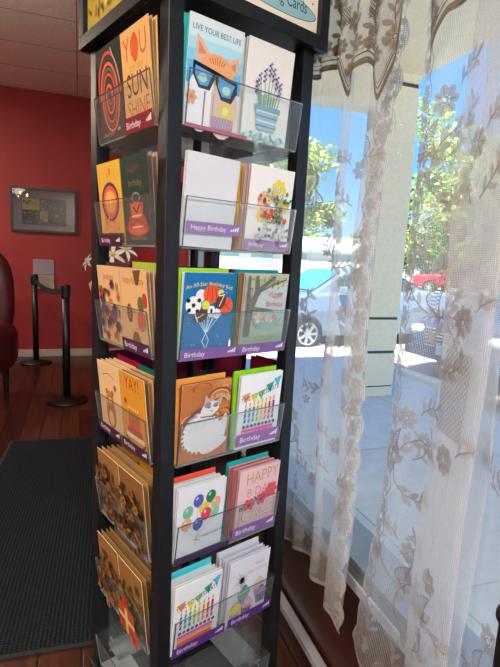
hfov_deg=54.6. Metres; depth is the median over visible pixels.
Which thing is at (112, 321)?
greeting card
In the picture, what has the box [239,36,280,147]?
greeting card
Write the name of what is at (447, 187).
tree
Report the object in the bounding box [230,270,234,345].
envelope
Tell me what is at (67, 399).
barrier post
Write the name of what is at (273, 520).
tray
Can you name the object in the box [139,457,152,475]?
envelope
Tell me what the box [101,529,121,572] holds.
greeting card
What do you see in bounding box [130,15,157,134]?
greeting card
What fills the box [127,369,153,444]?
greeting card
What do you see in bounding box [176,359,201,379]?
envelope
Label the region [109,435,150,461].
envelope
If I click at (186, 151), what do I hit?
greeting card
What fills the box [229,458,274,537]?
greeting card
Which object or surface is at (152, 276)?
greeting card
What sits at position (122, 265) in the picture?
envelope
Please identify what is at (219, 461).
envelope
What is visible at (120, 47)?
greeting card
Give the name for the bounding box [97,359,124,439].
greeting card
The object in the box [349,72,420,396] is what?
column
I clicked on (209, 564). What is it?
greeting card
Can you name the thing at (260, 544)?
greeting card
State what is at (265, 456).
greeting card
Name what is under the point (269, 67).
greeting card
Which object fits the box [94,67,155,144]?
tray
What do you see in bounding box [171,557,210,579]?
envelope
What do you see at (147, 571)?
greeting card
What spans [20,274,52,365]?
barrier post
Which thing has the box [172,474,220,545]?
greeting card
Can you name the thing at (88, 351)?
baseboard
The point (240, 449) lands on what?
envelope
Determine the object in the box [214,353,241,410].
envelope
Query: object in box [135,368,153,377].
greeting card
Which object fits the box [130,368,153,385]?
greeting card
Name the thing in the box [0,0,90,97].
ceiling
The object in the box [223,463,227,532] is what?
envelope
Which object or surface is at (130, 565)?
greeting card
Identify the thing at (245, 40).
greeting card
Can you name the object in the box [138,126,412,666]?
wall
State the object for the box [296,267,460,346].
parked car
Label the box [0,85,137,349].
wall
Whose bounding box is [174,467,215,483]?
envelope
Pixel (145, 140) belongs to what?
envelope
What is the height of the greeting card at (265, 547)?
0.192 m
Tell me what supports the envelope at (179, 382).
in the display rack
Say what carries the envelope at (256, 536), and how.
in the display rack
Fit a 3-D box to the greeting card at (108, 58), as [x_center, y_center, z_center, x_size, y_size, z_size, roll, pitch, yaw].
[-0.327,-0.564,1.138,0.022,0.206,0.133,-5,11,-39]
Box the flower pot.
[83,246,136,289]
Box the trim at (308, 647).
[240,537,326,666]
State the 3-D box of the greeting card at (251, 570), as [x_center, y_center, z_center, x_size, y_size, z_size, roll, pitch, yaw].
[-0.006,0.679,1.299,0.136,0.192,0.020,-5,11,-39]
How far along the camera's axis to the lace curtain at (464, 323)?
0.85 m
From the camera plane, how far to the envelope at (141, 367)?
1.18 m
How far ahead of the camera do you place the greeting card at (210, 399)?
1.12 m
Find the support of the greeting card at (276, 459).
in the display rack
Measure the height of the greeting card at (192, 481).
0.193 m
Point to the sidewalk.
(376, 411)
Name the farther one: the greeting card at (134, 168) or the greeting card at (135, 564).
the greeting card at (135, 564)
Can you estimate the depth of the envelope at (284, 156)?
1.30 m
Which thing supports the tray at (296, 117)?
on the display rack
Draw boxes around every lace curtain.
[257,0,410,633]
[353,0,499,666]
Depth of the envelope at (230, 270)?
1.48 m
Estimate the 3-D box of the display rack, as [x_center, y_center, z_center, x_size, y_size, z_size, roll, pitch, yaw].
[-0.157,0.011,1.313,0.444,2.120,0.444,-5,11,-39]
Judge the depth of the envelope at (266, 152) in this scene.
1.28 m
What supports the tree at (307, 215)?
on the parking lot
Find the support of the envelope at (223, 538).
in the display rack
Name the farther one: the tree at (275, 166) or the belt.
the tree at (275, 166)
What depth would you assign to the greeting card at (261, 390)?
1.22 m
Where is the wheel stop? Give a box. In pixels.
[394,365,497,405]
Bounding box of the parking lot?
[320,271,499,408]
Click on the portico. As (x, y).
(412, 60)
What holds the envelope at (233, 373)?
in the display rack
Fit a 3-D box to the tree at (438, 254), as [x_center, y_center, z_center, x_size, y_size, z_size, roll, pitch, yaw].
[7.476,-4.342,17.182,5.226,6.940,4.312,5,9,13]
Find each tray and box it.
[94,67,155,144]
[94,194,153,245]
[94,299,151,358]
[95,390,150,463]
[95,476,148,561]
[95,557,147,653]
[95,634,115,666]
[172,574,274,659]
[174,491,279,566]
[176,403,284,466]
[179,310,290,361]
[182,195,296,252]
[184,67,302,150]
[248,651,269,666]
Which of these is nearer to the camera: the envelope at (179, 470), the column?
the envelope at (179, 470)
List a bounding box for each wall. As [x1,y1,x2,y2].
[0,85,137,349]
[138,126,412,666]
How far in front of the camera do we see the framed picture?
5.55 m
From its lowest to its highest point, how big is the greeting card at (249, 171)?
0.192 m
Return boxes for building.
[219,236,359,272]
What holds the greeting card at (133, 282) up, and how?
in the display rack
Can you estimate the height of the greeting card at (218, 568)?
0.192 m
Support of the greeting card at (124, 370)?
in the display rack
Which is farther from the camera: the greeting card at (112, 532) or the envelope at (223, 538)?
the envelope at (223, 538)
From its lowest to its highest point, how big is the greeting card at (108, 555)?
0.193 m
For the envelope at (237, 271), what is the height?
0.201 m
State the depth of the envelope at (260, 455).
1.27 m
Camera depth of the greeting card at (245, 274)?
1.15 m
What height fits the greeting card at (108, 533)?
0.193 m
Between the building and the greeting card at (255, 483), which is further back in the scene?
the building
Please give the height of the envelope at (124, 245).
0.193 m
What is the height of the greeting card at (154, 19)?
0.206 m
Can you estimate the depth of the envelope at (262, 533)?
1.44 m
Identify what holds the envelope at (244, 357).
in the display rack
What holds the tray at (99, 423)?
on the display rack
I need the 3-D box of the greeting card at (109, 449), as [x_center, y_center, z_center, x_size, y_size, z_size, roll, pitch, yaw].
[-0.350,0.412,1.302,0.016,0.193,0.132,-5,11,-39]
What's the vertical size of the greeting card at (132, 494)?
0.193 m
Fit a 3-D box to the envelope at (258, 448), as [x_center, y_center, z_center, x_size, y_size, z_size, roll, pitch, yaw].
[0.027,0.411,1.422,0.005,0.193,0.135,-3,11,-39]
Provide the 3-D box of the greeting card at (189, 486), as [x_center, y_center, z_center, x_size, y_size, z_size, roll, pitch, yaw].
[-0.124,0.445,1.166,0.135,0.192,0.018,-5,11,-39]
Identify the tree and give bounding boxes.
[252,134,346,231]
[252,140,328,231]
[303,228,327,236]
[403,164,489,290]
[403,230,439,274]
[404,96,499,293]
[422,140,499,286]
[462,261,496,274]
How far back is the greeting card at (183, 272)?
1.05 m
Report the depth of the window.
1.28 m
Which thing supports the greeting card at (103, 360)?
in the display rack
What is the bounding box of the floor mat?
[0,436,135,660]
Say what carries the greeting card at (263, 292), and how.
in the display rack
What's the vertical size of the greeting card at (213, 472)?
0.193 m
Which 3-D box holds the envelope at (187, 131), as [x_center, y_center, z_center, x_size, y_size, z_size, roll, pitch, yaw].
[-0.176,-0.596,1.424,0.135,0.193,0.005,-5,10,-39]
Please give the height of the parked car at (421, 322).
1.390 m
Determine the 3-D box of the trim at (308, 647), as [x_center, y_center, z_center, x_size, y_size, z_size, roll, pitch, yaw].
[0.052,0.913,1.874,0.030,0.024,9.160,0,9,-19]
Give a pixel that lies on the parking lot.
(338, 338)
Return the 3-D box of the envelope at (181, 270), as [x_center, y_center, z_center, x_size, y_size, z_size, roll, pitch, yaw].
[-0.108,-0.046,1.094,0.137,0.201,0.004,-5,12,-39]
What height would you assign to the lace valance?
0.554 m
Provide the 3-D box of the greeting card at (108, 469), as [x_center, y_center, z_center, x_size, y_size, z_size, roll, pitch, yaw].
[-0.376,0.414,1.287,0.033,0.192,0.133,-5,11,-39]
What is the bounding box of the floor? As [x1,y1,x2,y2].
[0,355,302,666]
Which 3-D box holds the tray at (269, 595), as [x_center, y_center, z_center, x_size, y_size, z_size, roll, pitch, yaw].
[-0.087,0.712,1.290,0.330,0.130,0.202,0,9,-19]
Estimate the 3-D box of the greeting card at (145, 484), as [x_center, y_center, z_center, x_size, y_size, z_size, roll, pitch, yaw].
[-0.277,0.433,1.194,0.018,0.192,0.132,-5,11,-39]
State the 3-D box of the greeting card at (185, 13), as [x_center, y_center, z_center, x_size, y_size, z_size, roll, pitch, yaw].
[-0.085,-0.534,1.012,0.135,0.206,0.012,-5,11,-39]
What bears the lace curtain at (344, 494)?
hanging from the curtain rod
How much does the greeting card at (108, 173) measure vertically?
0.192 m
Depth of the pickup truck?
25.62 m
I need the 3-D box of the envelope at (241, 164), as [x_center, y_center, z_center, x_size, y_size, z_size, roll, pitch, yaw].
[0.023,-0.300,1.175,0.137,0.197,0.004,-5,12,-39]
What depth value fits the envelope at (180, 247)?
1.46 m
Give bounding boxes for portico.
[311,0,499,113]
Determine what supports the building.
on the parking lot
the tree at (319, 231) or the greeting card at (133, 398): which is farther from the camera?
the tree at (319, 231)
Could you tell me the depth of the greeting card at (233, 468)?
1.25 m
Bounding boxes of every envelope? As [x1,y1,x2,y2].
[106,262,128,267]
[109,143,131,154]
[109,350,152,369]
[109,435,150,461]
[109,518,117,531]
[111,126,156,153]
[118,354,140,368]
[121,440,138,459]
[124,245,154,246]
[132,261,155,296]
[139,364,153,375]
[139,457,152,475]
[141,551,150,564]
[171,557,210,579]
[174,372,224,464]
[174,460,198,477]
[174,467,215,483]
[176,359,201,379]
[177,267,228,347]
[179,183,205,249]
[181,125,208,163]
[210,426,236,476]
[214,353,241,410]
[216,536,256,565]
[217,510,232,551]
[217,536,258,567]
[218,217,244,250]
[219,268,234,332]
[221,136,249,163]
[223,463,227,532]
[224,451,267,526]
[228,422,241,459]
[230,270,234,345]
[230,365,275,448]
[230,373,233,447]
[231,269,277,345]
[233,190,266,251]
[235,163,267,251]
[241,354,246,369]
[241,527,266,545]
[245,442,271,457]
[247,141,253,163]
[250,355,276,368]
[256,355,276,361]
[258,78,292,160]
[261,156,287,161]
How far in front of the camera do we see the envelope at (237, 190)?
1.14 m
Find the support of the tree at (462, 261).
on the parking lot
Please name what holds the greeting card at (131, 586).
in the display rack
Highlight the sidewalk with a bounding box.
[229,336,499,647]
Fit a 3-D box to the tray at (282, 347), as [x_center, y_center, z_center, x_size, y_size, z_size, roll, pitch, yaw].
[-0.053,-0.016,1.176,0.330,0.130,0.202,0,9,-19]
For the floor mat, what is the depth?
2.07 m
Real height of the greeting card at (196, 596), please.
0.192 m
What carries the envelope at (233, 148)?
in the display rack
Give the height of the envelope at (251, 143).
0.193 m
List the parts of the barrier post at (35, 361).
post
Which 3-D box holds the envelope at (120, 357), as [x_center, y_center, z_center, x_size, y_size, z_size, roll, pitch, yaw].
[-0.320,0.164,1.280,0.004,0.201,0.134,-5,12,-39]
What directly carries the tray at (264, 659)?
on the display rack
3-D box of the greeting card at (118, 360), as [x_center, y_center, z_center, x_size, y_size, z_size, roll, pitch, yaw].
[-0.326,0.169,1.271,0.011,0.193,0.132,-5,11,-39]
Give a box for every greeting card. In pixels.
[95,447,122,530]
[96,35,125,143]
[96,159,125,243]
[97,265,124,345]
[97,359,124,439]
[97,530,121,609]
[101,358,124,434]
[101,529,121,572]
[102,446,122,510]
[105,358,127,369]
[106,47,128,143]
[106,529,126,558]
[107,445,128,467]
[109,358,130,369]
[110,527,130,558]
[112,445,132,465]
[114,358,135,369]
[114,526,135,554]
[116,555,147,649]
[117,444,138,464]
[118,465,148,556]
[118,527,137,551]
[119,267,151,356]
[119,369,150,460]
[120,13,155,134]
[120,150,153,244]
[122,369,152,459]
[122,553,149,646]
[123,267,154,356]
[123,464,151,554]
[127,267,155,353]
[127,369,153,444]
[127,552,150,625]
[129,463,152,533]
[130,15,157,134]
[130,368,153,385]
[131,550,150,577]
[132,15,158,134]
[133,462,152,481]
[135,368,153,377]
[136,550,150,570]
[147,151,156,244]
[152,151,157,230]
[170,566,216,626]
[170,567,220,646]
[170,569,222,656]
[171,563,211,582]
[171,564,214,584]
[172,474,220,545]
[172,475,224,562]
[173,476,226,563]
[174,472,215,485]
[174,473,219,487]
[177,272,214,358]
[177,377,229,453]
[178,272,235,359]
[178,377,231,464]
[179,150,227,249]
[179,150,240,249]
[182,12,189,124]
[182,12,211,131]
[183,10,244,139]
[217,542,258,621]
[218,543,262,623]
[219,544,264,624]
[222,546,267,623]
[224,456,268,535]
[224,547,270,627]
[225,457,269,536]
[228,457,273,536]
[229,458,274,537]
[232,459,278,530]
[233,273,280,344]
[233,369,280,449]
[234,273,271,344]
[234,370,282,449]
[234,460,280,528]
[235,37,277,147]
[236,164,268,251]
[237,273,260,352]
[238,164,269,251]
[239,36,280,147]
[239,273,288,344]
[240,35,294,147]
[241,164,270,251]
[243,163,294,251]
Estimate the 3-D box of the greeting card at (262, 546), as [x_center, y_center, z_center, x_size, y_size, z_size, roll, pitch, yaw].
[-0.021,0.676,1.307,0.135,0.193,0.016,-5,11,-39]
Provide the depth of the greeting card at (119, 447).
1.29 m
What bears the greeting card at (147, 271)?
in the display rack
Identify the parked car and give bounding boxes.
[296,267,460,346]
[405,293,499,376]
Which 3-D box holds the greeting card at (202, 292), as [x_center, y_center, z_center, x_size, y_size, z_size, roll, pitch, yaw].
[-0.096,-0.040,1.085,0.135,0.192,0.020,-5,11,-39]
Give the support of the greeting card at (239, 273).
in the display rack
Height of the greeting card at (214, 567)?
0.193 m
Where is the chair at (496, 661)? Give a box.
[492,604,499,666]
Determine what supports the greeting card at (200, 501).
in the display rack
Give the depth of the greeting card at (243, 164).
1.12 m
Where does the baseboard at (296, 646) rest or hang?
attached to the wall at (305, 596)
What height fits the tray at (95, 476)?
0.130 m
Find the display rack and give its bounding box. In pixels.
[78,0,330,666]
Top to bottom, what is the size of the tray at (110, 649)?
0.130 m
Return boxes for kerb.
[318,343,499,417]
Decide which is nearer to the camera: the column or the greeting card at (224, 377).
the greeting card at (224, 377)
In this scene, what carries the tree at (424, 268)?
on the parking lot
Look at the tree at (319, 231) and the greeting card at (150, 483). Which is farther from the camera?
the tree at (319, 231)
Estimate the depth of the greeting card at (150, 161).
1.03 m
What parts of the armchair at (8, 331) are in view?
leg, backrest, armrest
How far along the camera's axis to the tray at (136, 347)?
1.16 m
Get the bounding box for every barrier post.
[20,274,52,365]
[45,284,87,406]
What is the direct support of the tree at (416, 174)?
on the parking lot
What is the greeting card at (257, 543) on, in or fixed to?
in the display rack
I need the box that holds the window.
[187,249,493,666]
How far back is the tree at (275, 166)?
47.33 m
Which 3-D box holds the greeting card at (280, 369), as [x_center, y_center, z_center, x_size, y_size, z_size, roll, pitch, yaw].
[0.019,0.192,1.233,0.137,0.194,0.017,-5,11,-39]
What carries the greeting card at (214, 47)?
in the display rack
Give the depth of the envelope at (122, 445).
1.33 m
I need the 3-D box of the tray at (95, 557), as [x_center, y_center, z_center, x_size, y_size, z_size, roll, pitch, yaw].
[-0.312,0.699,1.307,0.102,0.130,0.292,-5,11,-39]
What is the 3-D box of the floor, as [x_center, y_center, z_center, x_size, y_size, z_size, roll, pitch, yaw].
[-2.104,1.050,1.210,4.820,0.080,9.300,0,9,-19]
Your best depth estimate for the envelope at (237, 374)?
1.20 m
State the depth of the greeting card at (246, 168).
1.12 m
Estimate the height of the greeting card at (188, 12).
0.206 m
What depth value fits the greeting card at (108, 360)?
1.24 m
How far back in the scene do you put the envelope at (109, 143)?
1.30 m
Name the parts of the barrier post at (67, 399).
post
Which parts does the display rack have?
post, sign panel, post, header frame, post, sign panel, post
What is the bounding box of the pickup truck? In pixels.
[412,264,497,291]
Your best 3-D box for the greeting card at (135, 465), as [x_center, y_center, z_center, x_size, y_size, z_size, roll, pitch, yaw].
[-0.257,0.432,1.206,0.012,0.193,0.132,-5,11,-39]
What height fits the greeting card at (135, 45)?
0.206 m
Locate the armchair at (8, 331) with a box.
[0,253,17,396]
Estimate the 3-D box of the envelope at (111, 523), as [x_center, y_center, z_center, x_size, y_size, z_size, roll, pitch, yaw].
[-0.371,0.629,1.503,0.135,0.193,0.005,-4,10,-39]
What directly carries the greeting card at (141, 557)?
in the display rack
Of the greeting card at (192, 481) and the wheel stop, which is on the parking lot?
the wheel stop
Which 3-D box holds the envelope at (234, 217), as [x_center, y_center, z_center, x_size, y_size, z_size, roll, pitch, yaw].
[-0.050,-0.343,1.444,0.005,0.193,0.135,-3,11,-39]
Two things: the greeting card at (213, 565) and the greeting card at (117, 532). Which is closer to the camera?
the greeting card at (213, 565)
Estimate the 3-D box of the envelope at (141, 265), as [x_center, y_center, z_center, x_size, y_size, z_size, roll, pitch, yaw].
[-0.241,-0.060,1.122,0.004,0.207,0.134,-5,12,-39]
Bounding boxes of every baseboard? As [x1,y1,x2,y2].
[18,348,123,356]
[236,537,327,666]
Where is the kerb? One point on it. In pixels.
(319, 344)
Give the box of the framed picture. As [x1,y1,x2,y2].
[9,185,76,234]
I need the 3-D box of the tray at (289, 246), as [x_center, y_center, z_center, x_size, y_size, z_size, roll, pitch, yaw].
[-0.042,-0.259,1.138,0.314,0.130,0.102,-5,11,-39]
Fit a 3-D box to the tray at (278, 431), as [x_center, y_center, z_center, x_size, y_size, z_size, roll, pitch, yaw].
[-0.064,0.227,1.214,0.330,0.130,0.202,0,9,-19]
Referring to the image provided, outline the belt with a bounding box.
[35,279,59,294]
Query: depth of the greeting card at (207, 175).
1.04 m
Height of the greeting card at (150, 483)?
0.193 m
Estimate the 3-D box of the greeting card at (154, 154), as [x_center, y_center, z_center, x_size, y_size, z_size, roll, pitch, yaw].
[-0.234,-0.295,1.081,0.014,0.193,0.132,-5,11,-39]
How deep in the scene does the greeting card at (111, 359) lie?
1.25 m
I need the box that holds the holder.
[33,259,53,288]
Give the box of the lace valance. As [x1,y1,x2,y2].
[313,0,466,99]
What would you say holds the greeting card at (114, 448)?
in the display rack
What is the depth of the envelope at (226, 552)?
1.31 m
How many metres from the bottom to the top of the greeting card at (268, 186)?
0.192 m
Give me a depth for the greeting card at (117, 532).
1.33 m
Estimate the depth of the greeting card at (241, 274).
1.16 m
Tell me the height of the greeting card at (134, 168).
0.192 m
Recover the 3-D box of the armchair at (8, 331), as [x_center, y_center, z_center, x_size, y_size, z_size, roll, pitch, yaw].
[-2.349,-0.054,3.794,0.810,1.280,0.800,3,9,0]
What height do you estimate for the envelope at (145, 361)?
0.193 m

